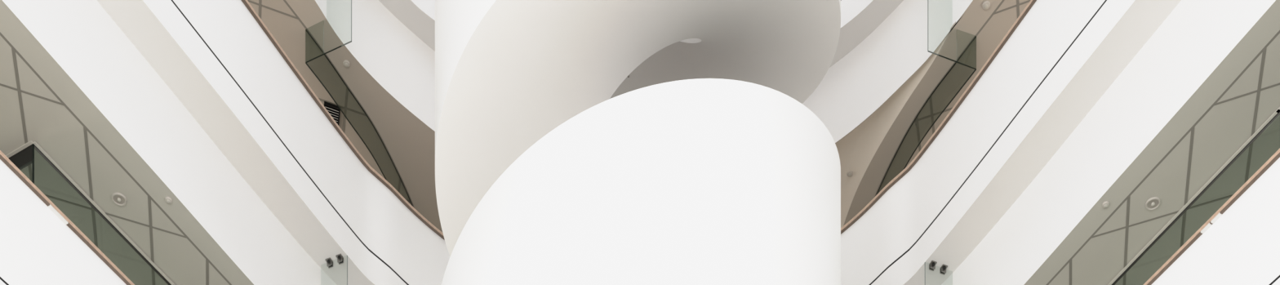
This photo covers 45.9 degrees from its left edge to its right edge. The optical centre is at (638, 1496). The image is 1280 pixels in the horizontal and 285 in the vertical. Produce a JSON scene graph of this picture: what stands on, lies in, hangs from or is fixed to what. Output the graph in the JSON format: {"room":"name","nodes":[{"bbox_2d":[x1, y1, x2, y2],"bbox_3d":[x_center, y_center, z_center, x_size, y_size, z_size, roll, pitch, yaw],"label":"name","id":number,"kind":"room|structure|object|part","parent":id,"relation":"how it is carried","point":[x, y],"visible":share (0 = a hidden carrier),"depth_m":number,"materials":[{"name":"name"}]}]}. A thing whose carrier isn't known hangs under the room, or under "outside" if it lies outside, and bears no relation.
{"room":"building atrium","nodes":[
{"label":"building atrium","id":0,"kind":"room"},
{"bbox_2d":[305,0,413,206],"bbox_3d":[-3.287,-17.008,19.004,0.606,1.364,4.078,0,0,7],"label":"railing","id":1,"kind":"object","parent":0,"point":[306,62],"visible":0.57,"depth_m":17.81,"materials":[{"name":"black"}]},
{"bbox_2d":[247,0,1030,231],"bbox_3d":[3.202,-16.829,9.213,31.097,0.244,29.578,0,0,24],"label":"ceiling","id":2,"kind":"structure","parent":0,"point":[410,143],"depth_m":18.19,"materials":[{"name":"beige paint"}]},
{"bbox_2d":[324,101,340,124],"bbox_3d":[-3.732,-16.693,18.315,0.194,0.032,0.403,0,0,-16],"label":"ceiling vent","id":3,"kind":"object","parent":2,"relation":"in","point":[334,110],"visible":0.37,"depth_m":18.20,"materials":[{"name":"black metal"}]},
{"bbox_2d":[342,59,350,67],"bbox_3d":[-3.410,-16.697,17.620,0.080,0.026,0.080,0,0,0],"label":"smoke detector","id":4,"kind":"object","parent":2,"relation":"attached to","point":[346,64],"visible":1,"depth_m":17.60,"materials":[{"name":"grey plastic"}]},
{"bbox_2d":[846,170,853,177],"bbox_3d":[2.680,-16.797,19.200,0.080,0.026,0.080,0,0,0],"label":"smoke detector","id":5,"kind":"object","parent":2,"relation":"attached to","point":[850,173],"visible":1,"depth_m":19.18,"materials":[{"name":"grey plastic"}]},
{"bbox_2d":[982,0,990,9],"bbox_3d":[3.890,-16.697,16.930,0.090,0.026,0.090,0,0,0],"label":"smoke detector","id":6,"kind":"object","parent":2,"relation":"attached to","point":[986,4],"visible":1,"depth_m":16.92,"materials":[{"name":"grey plastic"}]},
{"bbox_2d":[0,0,1277,284],"bbox_3d":[-2.809,-13.364,5.714,22.159,1.309,24.029,0,0,-30],"label":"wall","id":7,"kind":"structure","parent":0,"point":[1136,64],"depth_m":14.92,"materials":[{"name":"white paint"}]},
{"bbox_2d":[171,0,449,284],"bbox_3d":[-6.215,-14.489,9.992,1.747,0.939,22.114,0,0,30],"label":"parapet","id":8,"kind":"object","parent":7,"relation":"on","point":[384,221],"visible":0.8,"depth_m":16.18,"materials":[{"name":"white paint"}]},
{"bbox_3d":[-6.215,-14.934,9.992,1.747,0.048,22.114,0,0,30],"label":"handrail","id":9,"kind":"part","parent":8,"relation":"part of","materials":[{"name":"brown wood"}]},
{"bbox_2d":[325,253,347,284],"bbox_3d":[-3.248,-13.008,18.699,0.574,1.364,4.089,0,0,7],"label":"spotlights","id":10,"kind":"object","parent":7,"relation":"hanging from","point":[340,258],"visible":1,"depth_m":16.70,"materials":[{"name":"black metal"}]},
{"bbox_2d":[924,260,947,284],"bbox_3d":[3.304,-13.008,18.739,0.613,1.364,3.985,0,0,-5],"label":"spotlights","id":11,"kind":"object","parent":7,"relation":"attached to","point":[932,264],"visible":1,"depth_m":16.79,"materials":[{"name":"black metal"}]},
{"bbox_2d":[840,0,1106,284],"bbox_3d":[6.215,-14.489,9.992,1.747,0.939,22.114,0,0,-30],"label":"parapet","id":12,"kind":"object","parent":7,"relation":"on","point":[896,218],"visible":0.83,"depth_m":16.14,"materials":[{"name":"white paint"}]},
{"bbox_2d":[875,0,976,195],"bbox_3d":[3.372,-17.008,19.058,0.624,1.364,3.959,0,0,-6],"label":"railing","id":13,"kind":"object","parent":12,"relation":"on","point":[927,0],"visible":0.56,"depth_m":17.77,"materials":[{"name":"black"}]},
{"bbox_3d":[6.215,-14.934,9.992,1.747,0.048,22.114,0,0,-30],"label":"handrail","id":14,"kind":"part","parent":12,"relation":"part of","materials":[{"name":"brown wood"}]},
{"bbox_2d":[0,0,1279,284],"bbox_3d":[-3.155,-12.719,9.562,30.407,0.023,29.073,0,0,-23],"label":"ceiling","id":15,"kind":"structure","parent":0,"point":[1219,135],"depth_m":14.53,"materials":[{"name":"beige paint"}]},
{"bbox_2d":[111,192,126,205],"bbox_3d":[-5.090,-12.699,14.800,0.144,0.022,0.144,0,0,0],"label":"recessed light","id":16,"kind":"object","parent":15,"relation":"in","point":[118,198],"visible":1,"depth_m":14.79,"materials":[{"name":"grey metal"}]},
{"bbox_2d":[164,196,172,204],"bbox_3d":[-4.610,-12.697,14.810,0.068,0.026,0.068,0,0,0],"label":"smoke detector","id":17,"kind":"object","parent":15,"relation":"attached to","point":[168,200],"visible":1,"depth_m":14.79,"materials":[{"name":"grey plastic"}]},
{"bbox_2d":[1102,200,1109,208],"bbox_3d":[4.590,-12.697,14.860,0.068,0.026,0.068,0,0,0],"label":"smoke detector","id":18,"kind":"object","parent":15,"relation":"attached to","point":[1105,204],"visible":1,"depth_m":14.85,"materials":[{"name":"grey plastic"}]},
{"bbox_2d":[1145,196,1160,210],"bbox_3d":[5.050,-12.699,14.850,0.144,0.022,0.144,0,0,0],"label":"recessed light","id":19,"kind":"object","parent":15,"relation":"in","point":[1153,202],"visible":1,"depth_m":14.84,"materials":[{"name":"grey metal"}]},
{"bbox_2d":[0,277,1279,284],"bbox_3d":[-2.809,-9.342,5.714,22.159,1.244,24.029,0,0,-30],"label":"wall","id":20,"kind":"structure","parent":0,"point":[1277,282],"depth_m":12.38,"materials":[{"name":"white paint"}]},
{"bbox_2d":[0,150,134,284],"bbox_3d":[-6.215,-10.479,9.992,1.747,1.029,22.114,0,0,30],"label":"parapet","id":21,"kind":"object","parent":20,"relation":"on","point":[40,245],"visible":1,"depth_m":12.74,"materials":[{"name":"white paint"}]},
{"bbox_3d":[-4.981,-10.946,12.858,0.030,0.012,0.100,0,0,25],"label":"joining plate","id":22,"kind":"part","parent":21,"relation":"part of","materials":[{"name":"white metal"}]},
{"bbox_3d":[-4.938,-10.946,12.949,0.030,0.012,0.100,0,0,25],"label":"joining plate","id":23,"kind":"part","parent":21,"relation":"part of","materials":[{"name":"white metal"}]},
{"bbox_2d":[1142,148,1279,284],"bbox_3d":[6.215,-10.479,9.992,1.747,1.029,22.114,0,0,-30],"label":"parapet","id":24,"kind":"object","parent":20,"relation":"on","point":[1239,244],"visible":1,"depth_m":12.73,"materials":[{"name":"white paint"}]},
{"bbox_3d":[4.895,-10.946,13.042,0.030,0.012,0.100,0,0,-25],"label":"joining plate","id":25,"kind":"part","parent":24,"relation":"part of","materials":[{"name":"white metal"}]},
{"bbox_3d":[4.943,-10.946,12.939,0.030,0.012,0.100,0,0,-25],"label":"joining plate","id":26,"kind":"part","parent":24,"relation":"part of","materials":[{"name":"white metal"}]},
{"bbox_2d":[313,0,973,143],"bbox_3d":[-2.817,-17.364,5.858,22.383,1.309,24.223,0,0,-30],"label":"parapet","id":27,"kind":"structure","parent":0,"point":[882,44],"depth_m":18.09,"materials":[{"name":"white paint"}]},
{"bbox_3d":[0.000,1.700,12.000,50.000,0.200,44.000,0,0,0],"label":"floor","id":28,"kind":"structure","parent":0,"visible":0},
{"bbox_2d":[435,0,840,284],"bbox_3d":[-0.011,-9.178,15.000,3.993,21.913,3.993,0,0,0],"label":"spiral staircase","id":29,"kind":"structure","parent":28,"relation":"on","point":[706,164],"depth_m":13.60,"materials":[{"name":"white paint"}]},
{"bbox_3d":[0.016,-9.163,15.000,1.328,21.322,1.328,0,0,0],"label":"balustrade","id":30,"kind":"part","parent":29,"relation":"part of","materials":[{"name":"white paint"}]},
{"bbox_3d":[-8.386,-9.425,12.703,16.771,0.850,25.395,0,0,0],"label":"floor","id":31,"kind":"structure","parent":0,"visible":0},
{"bbox_2d":[5,140,174,284],"bbox_3d":[-5.799,-11.279,17.035,2.881,2.858,5.013,0,0,27],"label":"railing","id":32,"kind":"object","parent":31,"relation":"on","point":[23,156],"depth_m":14.54,"materials":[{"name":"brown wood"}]},
{"bbox_3d":[-6.957,-12.702,14.827,2.857,0.012,0.026,0,0,27],"label":"head trim","id":33,"kind":"part","parent":32,"relation":"part of","materials":[{"name":"grey metal"}]},
{"bbox_3d":[-6.945,-12.628,14.850,2.827,0.160,0.022,0,0,27],"label":"head frame","id":34,"kind":"part","parent":32,"relation":"part of","materials":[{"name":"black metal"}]},
{"bbox_3d":[-5.690,-11.280,14.200,0.014,2.840,0.014,0,0,0],"label":"corner post","id":35,"kind":"part","parent":32,"relation":"part of","materials":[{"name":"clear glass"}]},
{"bbox_3d":[8.386,-9.425,12.703,16.771,0.850,25.395,0,0,0],"label":"floor","id":36,"kind":"structure","parent":0,"visible":0},
{"bbox_2d":[1107,106,1279,284],"bbox_3d":[7.237,-11.279,10.944,0.080,2.858,17.344,0,0,-25],"label":"railing","id":37,"kind":"object","parent":36,"relation":"on","point":[1277,113],"depth_m":14.74,"materials":[{"name":"brown wood"}]}
]}

